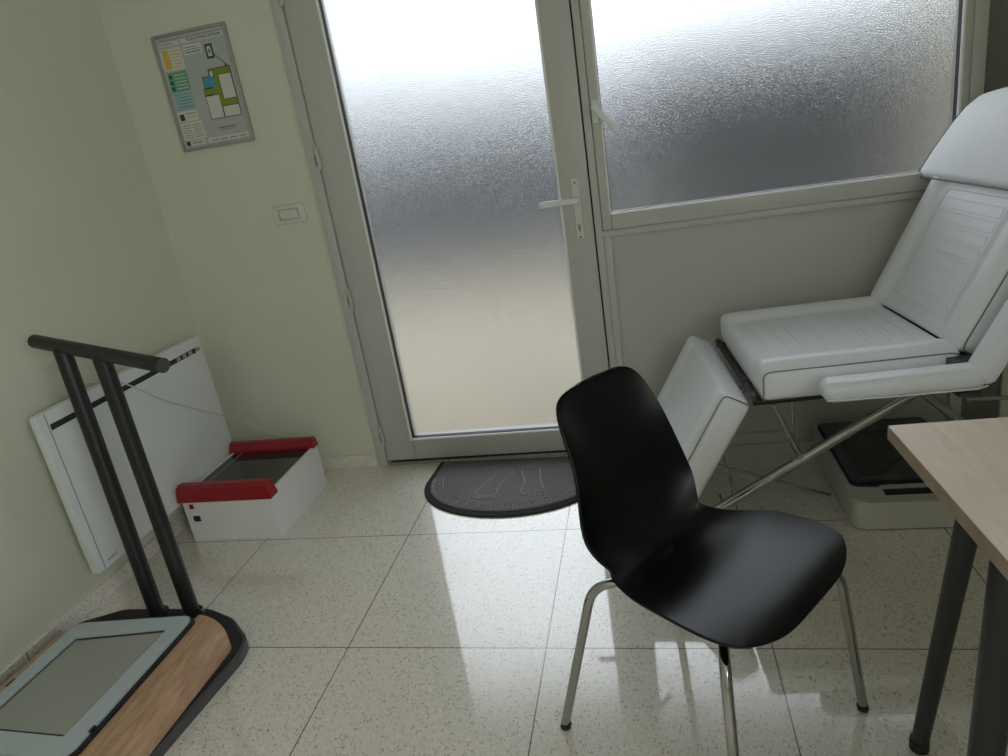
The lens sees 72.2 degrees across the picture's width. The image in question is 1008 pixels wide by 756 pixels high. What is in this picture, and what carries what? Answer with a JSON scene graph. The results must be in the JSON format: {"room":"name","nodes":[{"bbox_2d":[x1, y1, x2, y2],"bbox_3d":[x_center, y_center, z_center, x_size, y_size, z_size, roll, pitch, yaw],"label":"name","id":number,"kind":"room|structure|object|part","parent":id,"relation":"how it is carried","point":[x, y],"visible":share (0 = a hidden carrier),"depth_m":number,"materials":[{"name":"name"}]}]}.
{"room":"examination room","nodes":[
{"label":"examination room","id":0,"kind":"room"},
{"bbox_2d":[0,0,232,671],"bbox_3d":[-1.980,0.094,0.891,0.200,2.550,5.000,-5,20,12],"label":"wall","id":1,"kind":"structure","parent":0,"point":[87,255],"depth_m":2.44,"materials":[{"name":"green paint"}]},
{"bbox_2d":[0,510,188,685],"bbox_3d":[-1.688,1.246,1.275,0.014,0.060,4.600,-5,20,12],"label":"baseboard","id":2,"kind":"structure","parent":1,"relation":"attached to","point":[91,602],"depth_m":2.43,"materials":[{"name":"stone"}]},
{"bbox_2d":[29,335,230,573],"bbox_3d":[-1.405,0.246,2.694,0.114,0.588,0.897,-5,20,12],"label":"heater","id":3,"kind":"object","parent":1,"relation":"attached to","point":[181,444],"visible":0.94,"depth_m":2.60,"materials":[{"name":"white metal"}]},
{"bbox_3d":[-1.408,0.241,2.704,0.060,0.535,0.817,-5,20,12],"label":"casing","id":4,"kind":"part","parent":3,"relation":"part of","materials":[{"name":"white metal"}]},
{"bbox_2d":[50,346,199,429],"bbox_3d":[-1.388,0.015,2.605,0.006,0.020,0.824,-5,20,12],"label":"vent","id":5,"kind":"object","parent":3,"relation":"attached to","point":[67,418],"depth_m":2.59,"materials":[{"name":"black metal"}]},
{"bbox_2d":[62,381,283,435],"bbox_3d":[-1.293,0.148,2.754,0.137,0.534,0.782,4,23,33],"label":"cable","id":6,"kind":"object","parent":3,"relation":"hanging from","point":[90,381],"visible":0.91,"depth_m":2.77,"materials":[{"name":"grey plastic"}]},
{"bbox_2d":[84,440,1007,755],"bbox_3d":[0.002,1.189,0.931,3.860,0.120,5.000,-5,20,12],"label":"floor","id":7,"kind":"structure","parent":0,"point":[384,621],"depth_m":1.93,"materials":[{"name":"tile"}]},
{"bbox_2d":[0,334,248,755],"bbox_3d":[-1.228,0.467,1.848,0.706,1.000,0.923,-5,20,12],"label":"scanner","id":8,"kind":"object","parent":7,"relation":"on","point":[129,682],"visible":1,"depth_m":1.98,"materials":[{"name":"grey metal"}]},
{"bbox_2d":[0,616,194,755],"bbox_3d":[-1.180,0.842,1.913,0.415,0.026,0.518,-5,20,12],"label":"tray","id":9,"kind":"object","parent":8,"relation":"on","point":[70,697],"depth_m":1.89,"materials":[{"name":"blue"}]},
{"bbox_3d":[-1.165,0.937,1.956,0.706,0.034,0.814,-5,20,12],"label":"plate","id":10,"kind":"part","parent":8,"relation":"part of","materials":[{"name":"brown wood"}]},
{"bbox_2d":[176,436,326,539],"bbox_3d":[-1.058,0.460,2.943,0.418,0.246,0.446,-5,20,12],"label":"box","id":11,"kind":"object","parent":7,"relation":"on","point":[261,489],"visible":1,"depth_m":2.80,"materials":[{"name":"white plastic"}]},
{"bbox_2d":[193,516,200,521],"bbox_3d":[-1.238,0.568,2.788,0.030,0.024,0.006,-5,20,12],"label":"power socket","id":12,"kind":"object","parent":11,"relation":"attached to","point":[195,518],"depth_m":2.79,"materials":[{"name":"black plastic"}]},
{"bbox_3d":[-1.206,0.394,2.960,0.006,0.002,0.348,-5,20,12],"label":"glass rail","id":13,"kind":"part","parent":11,"relation":"part of","materials":[{"name":"grey"}]},
{"bbox_3d":[-1.064,0.390,2.921,0.379,0.008,0.408,-5,20,12],"label":"glass","id":14,"kind":"part","parent":11,"relation":"part of","materials":[{"name":"grey"}]},
{"bbox_2d":[424,456,576,517],"bbox_3d":[0.025,0.442,2.850,0.760,0.012,0.478,-4,20,14],"label":"doormat","id":15,"kind":"object","parent":7,"relation":"on","point":[497,488],"visible":0.85,"depth_m":2.84,"materials":[{"name":"black rubber"}]},
{"bbox_2d":[556,366,868,755],"bbox_3d":[0.409,0.426,1.487,0.535,0.825,0.531,-24,24,-37],"label":"shell chair","id":16,"kind":"object","parent":7,"relation":"on","point":[738,579],"visible":1,"depth_m":1.50,"materials":[{"name":"black plastic"}]},
{"bbox_3d":[0.237,0.630,1.579,0.266,0.418,0.032,-7,19,7],"label":"leg","id":17,"kind":"part","parent":16,"relation":"part of","materials":[{"name":"silver metal"}]},
{"bbox_3d":[0.434,0.421,1.480,0.200,0.024,0.240,-24,24,-37],"label":"seat mount","id":18,"kind":"part","parent":16,"relation":"part of","materials":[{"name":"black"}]},
{"bbox_3d":[0.435,0.686,1.329,0.028,0.417,0.258,-5,20,13],"label":"leg","id":19,"kind":"part","parent":16,"relation":"part of","materials":[{"name":"silver metal"}]},
{"bbox_3d":[0.687,0.582,1.510,0.239,0.417,0.037,-10,19,-1],"label":"leg","id":20,"kind":"part","parent":16,"relation":"part of","materials":[{"name":"silver metal"}]},
{"bbox_2d":[657,86,1007,509],"bbox_3d":[1.030,-0.176,2.232,1.367,1.267,0.849,-6,19,8],"label":"couch","id":21,"kind":"object","parent":7,"relation":"on","point":[934,320],"visible":0.92,"depth_m":2.10,"materials":[{"name":"white leather"}]},
{"bbox_3d":[0.871,0.088,2.719,0.838,0.500,0.025,-6,19,8],"label":"crossed leg","id":22,"kind":"part","parent":21,"relation":"part of","materials":[{"name":"black metal"}]},
{"bbox_3d":[1.058,-0.057,2.303,0.574,0.018,0.598,-6,19,8],"label":"seat frame","id":23,"kind":"part","parent":21,"relation":"part of","materials":[{"name":"black"}]},
{"bbox_3d":[0.802,0.312,2.110,0.831,0.503,0.031,-6,19,8],"label":"crossed leg","id":24,"kind":"part","parent":21,"relation":"part of","materials":[{"name":"silver metal"}]},
{"bbox_3d":[1.054,-0.120,2.280,0.545,0.118,0.640,-6,19,8],"label":"seat","id":25,"kind":"part","parent":21,"relation":"part of","materials":[{"name":"white leather"}]},
{"bbox_3d":[1.086,0.013,1.893,0.415,0.062,0.088,-6,19,8],"label":"armrest","id":26,"kind":"part","parent":21,"relation":"part of","materials":[{"name":"white leather"}]},
{"bbox_3d":[1.432,-0.447,2.120,0.358,0.589,0.640,-6,19,8],"label":"backrest","id":27,"kind":"part","parent":21,"relation":"part of","materials":[{"name":"white leather"}]},
{"bbox_3d":[1.478,0.224,2.052,0.507,0.496,0.025,-6,19,8],"label":"crossed leg","id":28,"kind":"part","parent":21,"relation":"part of","materials":[{"name":"silver metal"}]},
{"bbox_2d":[920,87,1007,188],"bbox_3d":[1.497,-0.703,2.025,0.189,0.290,0.782,-6,19,8],"label":"cushion","id":29,"kind":"object","parent":21,"relation":"on","point":[972,153],"depth_m":2.14,"materials":[{"name":"white leather"}]},
{"bbox_3d":[1.442,0.055,1.972,0.242,0.032,0.012,-8,19,4],"label":"lever","id":30,"kind":"part","parent":21,"relation":"part of","materials":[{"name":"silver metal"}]},
{"bbox_2d":[812,417,954,529],"bbox_3d":[1.374,0.313,2.440,0.420,0.113,0.620,-5,20,12],"label":"step stool","id":31,"kind":"object","parent":7,"relation":"on","point":[875,487],"visible":0.59,"depth_m":2.28,"materials":[{"name":"grey plastic"}]},
{"bbox_2d":[817,417,927,486],"bbox_3d":[1.373,0.254,2.458,0.380,0.013,0.496,-5,20,12],"label":"tray","id":32,"kind":"object","parent":31,"relation":"on","point":[867,458],"depth_m":2.42,"materials":[{"name":"black plastic"}]},
{"bbox_2d":[887,417,1007,755],"bbox_3d":[1.069,0.639,0.709,0.804,0.730,1.400,-5,19,11],"label":"desk","id":33,"kind":"object","parent":7,"relation":"on","point":[964,463],"visible":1,"depth_m":1.13,"materials":[{"name":"brown wood"}]},
{"bbox_3d":[0.844,0.473,1.317,0.042,0.691,0.124,-13,19,-10],"label":"leg","id":34,"kind":"part","parent":33,"relation":"part of","materials":[{"name":"grey metal"}]},
{"bbox_3d":[0.770,0.562,1.096,0.100,0.690,0.058,-18,21,-24],"label":"leg","id":35,"kind":"part","parent":33,"relation":"part of","materials":[{"name":"grey metal"}]},
{"bbox_2d":[96,0,1007,456],"bbox_3d":[0.220,-0.898,2.703,3.460,2.550,0.200,-5,20,12],"label":"wall","id":36,"kind":"structure","parent":0,"point":[261,293],"depth_m":2.96,"materials":[{"name":"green paint"}]},
{"bbox_2d":[150,21,254,151],"bbox_3d":[-1.200,-1.152,2.758,0.327,0.437,0.016,-5,20,12],"label":"evacuation plan","id":37,"kind":"object","parent":36,"relation":"attached to","point":[197,65],"visible":1,"depth_m":2.75,"materials":[{"name":"multicoloured paper"}]},
{"bbox_2d":[272,202,306,224],"bbox_3d":[-0.895,-0.683,2.880,0.142,0.078,0.015,-5,20,12],"label":"light switch","id":38,"kind":"object","parent":36,"relation":"attached to","point":[290,213],"visible":1,"depth_m":2.88,"materials":[{"name":"white plastic"}]},
{"bbox_3d":[-0.895,-0.682,2.877,0.090,0.044,0.002,-5,20,12],"label":"rocker frame","id":39,"kind":"part","parent":38,"relation":"part of","materials":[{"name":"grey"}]},
{"bbox_2d":[266,0,375,453],"bbox_3d":[-0.770,-0.686,2.860,0.014,2.350,0.006,-5,20,12],"label":"trim","id":40,"kind":"structure","parent":36,"relation":"attached to","point":[267,1],"depth_m":2.86,"materials":[{"name":"white plastic"}]},
{"bbox_2d":[320,454,378,468],"bbox_3d":[-0.936,0.412,3.307,0.709,0.060,0.013,-5,20,12],"label":"baseboard","id":41,"kind":"structure","parent":36,"relation":"attached to","point":[366,460],"depth_m":3.25,"materials":[{"name":"tile"}]},
{"bbox_2d":[278,0,609,461],"bbox_3d":[-0.193,-0.696,2.753,1.074,2.265,0.134,-5,20,12],"label":"door","id":42,"kind":"structure","parent":36,"relation":"in","point":[450,150],"depth_m":2.77,"materials":[{"name":"white glass"}]},
{"bbox_3d":[0.210,-0.670,2.641,0.150,0.024,0.052,-5,20,12],"label":"lever","id":43,"kind":"part","parent":42,"relation":"part of","materials":[{"name":"white metal"}]},
{"bbox_3d":[0.284,-0.652,2.667,0.032,0.235,0.007,-5,20,12],"label":"handle plate","id":44,"kind":"part","parent":42,"relation":"part of","materials":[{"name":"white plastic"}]},
{"bbox_2d":[269,0,989,465],"bbox_3d":[0.433,-0.800,2.644,2.440,2.340,0.122,-5,20,12],"label":"trim","id":45,"kind":"structure","parent":36,"relation":"attached to","point":[982,7],"depth_m":2.69,"materials":[{"name":"grey plastic"}]},
{"bbox_2d":[579,0,974,230],"bbox_3d":[0.894,-1.236,2.334,1.250,1.312,0.124,-5,20,12],"label":"window","id":46,"kind":"structure","parent":36,"relation":"in","point":[699,108],"depth_m":2.45,"materials":[{"name":"grey glass"}]},
{"bbox_3d":[0.334,-0.972,2.525,0.026,0.080,0.008,-5,20,12],"label":"handle plate","id":47,"kind":"part","parent":46,"relation":"part of","materials":[{"name":"white metal"}]},
{"bbox_3d":[0.368,-0.939,2.505,0.098,0.118,0.044,-5,20,12],"label":"lever","id":48,"kind":"part","parent":46,"relation":"part of","materials":[{"name":"white metal"}]},
{"bbox_2d":[611,198,946,431],"bbox_3d":[1.085,-0.207,2.746,1.230,0.890,0.062,-5,20,12],"label":"wall","id":49,"kind":"structure","parent":36,"relation":"attached to","point":[675,285],"depth_m":2.68,"materials":[{"name":"grey paint"}]},
{"bbox_2d":[961,0,1007,419],"bbox_3d":[1.690,-0.909,2.376,0.138,2.340,0.098,-5,20,12],"label":"wall","id":50,"kind":"structure","parent":36,"relation":"attached to","point":[996,69],"depth_m":2.29,"materials":[{"name":"grey paint"}]}
]}

